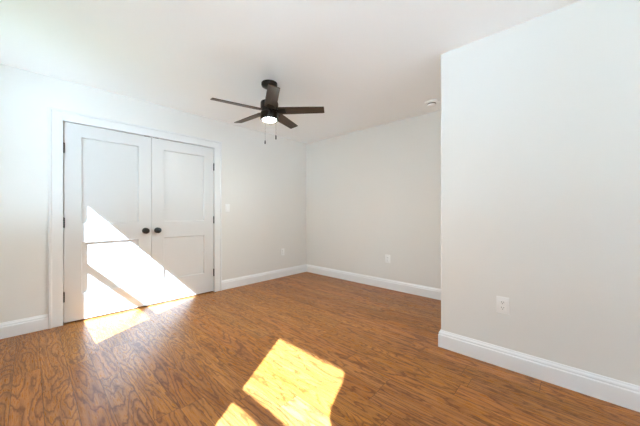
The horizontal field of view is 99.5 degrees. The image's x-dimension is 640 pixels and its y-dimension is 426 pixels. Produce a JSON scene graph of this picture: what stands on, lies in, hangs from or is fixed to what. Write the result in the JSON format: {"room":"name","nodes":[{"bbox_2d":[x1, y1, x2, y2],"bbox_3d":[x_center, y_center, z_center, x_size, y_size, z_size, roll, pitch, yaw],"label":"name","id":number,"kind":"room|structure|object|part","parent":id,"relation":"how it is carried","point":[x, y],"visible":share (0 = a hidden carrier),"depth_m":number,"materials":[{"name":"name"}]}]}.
{"room":"empty bedroom","nodes":[
{"label":"empty bedroom","id":0,"kind":"room"},
{"bbox_2d":[0,64,305,322],"bbox_3d":[-1.655,-0.104,3.771,0.140,2.440,4.181,0,0,43],"label":"wall","id":1,"kind":"structure","parent":0,"point":[264,185],"depth_m":2.98,"materials":[{"name":"white paint"}]},
{"bbox_2d":[0,314,47,338],"bbox_3d":[-2.803,1.046,2.424,0.016,0.140,0.525,0,0,43],"label":"baseboard","id":2,"kind":"structure","parent":1,"relation":"attached to","point":[8,329],"depth_m":2.49,"materials":[{"name":"white paint"}]},
{"bbox_2d":[63,122,150,322],"bbox_3d":[-2.289,0.092,2.970,0.098,2.015,0.779,0,0,43],"label":"door","id":3,"kind":"structure","parent":1,"relation":"in","point":[107,217],"depth_m":2.96,"materials":[{"name":"white paint"}]},
{"bbox_3d":[-2.302,-0.338,2.991,0.017,0.892,0.508,0,0,43],"label":"panel","id":4,"kind":"part","parent":3,"relation":"part of","materials":[{"name":"white paint"}]},
{"bbox_3d":[-2.302,0.568,2.991,0.017,0.529,0.508,0,0,43],"label":"panel","id":5,"kind":"part","parent":3,"relation":"part of","materials":[{"name":"white paint"}]},
{"bbox_3d":[-2.054,0.211,3.197,0.063,0.070,0.070,0,0,43],"label":"knob","id":6,"kind":"part","parent":3,"relation":"part of","materials":[{"name":"black metal"}]},
{"bbox_2d":[48,107,221,328],"bbox_3d":[-2.021,0.047,3.256,0.026,2.138,1.760,0,0,43],"label":"trim","id":7,"kind":"structure","parent":1,"relation":"attached to","point":[56,117],"depth_m":2.67,"materials":[{"name":"white paint"}]},
{"bbox_2d":[151,137,213,303],"bbox_3d":[-1.755,0.092,3.544,0.098,2.015,0.780,0,0,43],"label":"door","id":8,"kind":"structure","parent":1,"relation":"in","point":[182,174],"depth_m":3.53,"materials":[{"name":"white paint"}]},
{"bbox_3d":[-1.967,0.211,3.290,0.063,0.070,0.070,0,0,43],"label":"knob","id":9,"kind":"part","parent":8,"relation":"part of","materials":[{"name":"black metal"}]},
{"bbox_3d":[-1.775,-0.338,3.556,0.017,0.892,0.510,0,0,43],"label":"panel","id":10,"kind":"part","parent":8,"relation":"part of","materials":[{"name":"white paint"}]},
{"bbox_3d":[-1.775,0.568,3.556,0.017,0.529,0.510,0,0,43],"label":"panel","id":11,"kind":"part","parent":8,"relation":"part of","materials":[{"name":"white paint"}]},
{"bbox_2d":[225,204,229,211],"bbox_3d":[-1.359,-0.074,3.979,0.010,0.116,0.072,0,0,43],"label":"light switch","id":12,"kind":"object","parent":1,"relation":"attached to","point":[227,206],"visible":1,"depth_m":3.98,"materials":[{"name":"white plastic"}]},
{"bbox_2d":[222,264,306,289],"bbox_3d":[-0.840,1.046,4.531,0.016,0.140,1.716,0,0,43],"label":"baseboard","id":13,"kind":"structure","parent":1,"relation":"attached to","point":[254,278],"depth_m":4.40,"materials":[{"name":"white paint"}]},
{"bbox_2d":[0,0,580,143],"bbox_3d":[0.844,-1.399,1.442,6.971,0.150,4.181,0,0,43],"label":"ceiling","id":14,"kind":"structure","parent":0,"point":[368,63],"depth_m":2.18,"materials":[{"name":"white paint"}]},
{"bbox_2d":[210,80,323,143],"bbox_3d":[-0.546,-1.023,2.784,1.060,0.603,1.093,0,0,43],"label":"ceiling fan","id":15,"kind":"object","parent":14,"relation":"hanging from","point":[270,112],"visible":1,"depth_m":2.71,"materials":[{"name":"brown metal"}]},
{"bbox_3d":[-0.794,-1.041,2.591,0.464,0.007,0.116,0,13,-33],"label":"blade","id":16,"kind":"part","parent":15,"relation":"part of","materials":[{"name":"brown wood"}]},
{"bbox_3d":[-0.771,-1.041,2.976,0.464,0.007,0.116,0,13,39],"label":"blade","id":17,"kind":"part","parent":15,"relation":"part of","materials":[{"name":"brown wood"}]},
{"bbox_3d":[-0.435,-1.041,2.450,0.116,0.007,0.464,13,-3,-14],"label":"blade","id":18,"kind":"part","parent":15,"relation":"part of","materials":[{"name":"brown wood"}]},
{"bbox_3d":[-0.397,-1.041,3.073,0.116,0.007,0.464,-14,-5,21],"label":"blade","id":19,"kind":"part","parent":15,"relation":"part of","materials":[{"name":"brown wood"}]},
{"bbox_3d":[-0.190,-1.041,2.747,0.464,0.007,0.116,0,-13,3],"label":"blade","id":20,"kind":"part","parent":15,"relation":"part of","materials":[{"name":"brown wood"}]},
{"bbox_2d":[425,99,438,106],"bbox_3d":[1.332,-1.298,3.228,0.160,0.053,0.160,0,0,43],"label":"smoke detector","id":21,"kind":"object","parent":14,"relation":"attached to","point":[433,102],"visible":1,"depth_m":3.19,"materials":[{"name":"white plastic"}]},
{"bbox_2d":[0,272,639,425],"bbox_3d":[0.844,1.216,1.442,6.971,0.200,4.181,0,0,43],"label":"floor","id":22,"kind":"structure","parent":0,"point":[305,348],"depth_m":1.89,"materials":[{"name":"brown wood"}]},
{"bbox_2d":[306,110,440,288],"bbox_3d":[0.954,-0.104,4.116,3.208,2.440,0.120,0,0,43],"label":"wall","id":23,"kind":"structure","parent":0,"point":[373,193],"depth_m":4.10,"materials":[{"name":"white paint"}]},
{"bbox_2d":[385,255,389,262],"bbox_3d":[0.997,0.676,3.989,0.078,0.120,0.008,0,0,43],"label":"wall outlet","id":24,"kind":"object","parent":23,"relation":"attached to","point":[387,257],"visible":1,"depth_m":3.99,"materials":[{"name":"white plastic"}]},
{"bbox_2d":[441,0,639,385],"bbox_3d":[2.915,-0.104,1.429,3.924,2.440,1.378,0,0,43],"label":"wall","id":25,"kind":"structure","parent":0,"point":[540,116],"depth_m":1.80,"materials":[{"name":"white paint"}]},
{"bbox_2d":[306,264,639,411],"bbox_3d":[1.767,1.046,2.406,6.695,0.140,1.274,0,0,43],"label":"baseboard","id":26,"kind":"structure","parent":25,"relation":"attached to","point":[624,394],"depth_m":1.89,"materials":[{"name":"white paint"}]},
{"bbox_2d":[496,296,508,314],"bbox_3d":[1.325,0.669,1.964,0.078,0.120,0.008,0,0,43],"label":"wall outlet","id":27,"kind":"object","parent":25,"relation":"attached to","point":[502,303],"visible":1,"depth_m":1.96,"materials":[{"name":"white plastic"}]}
]}

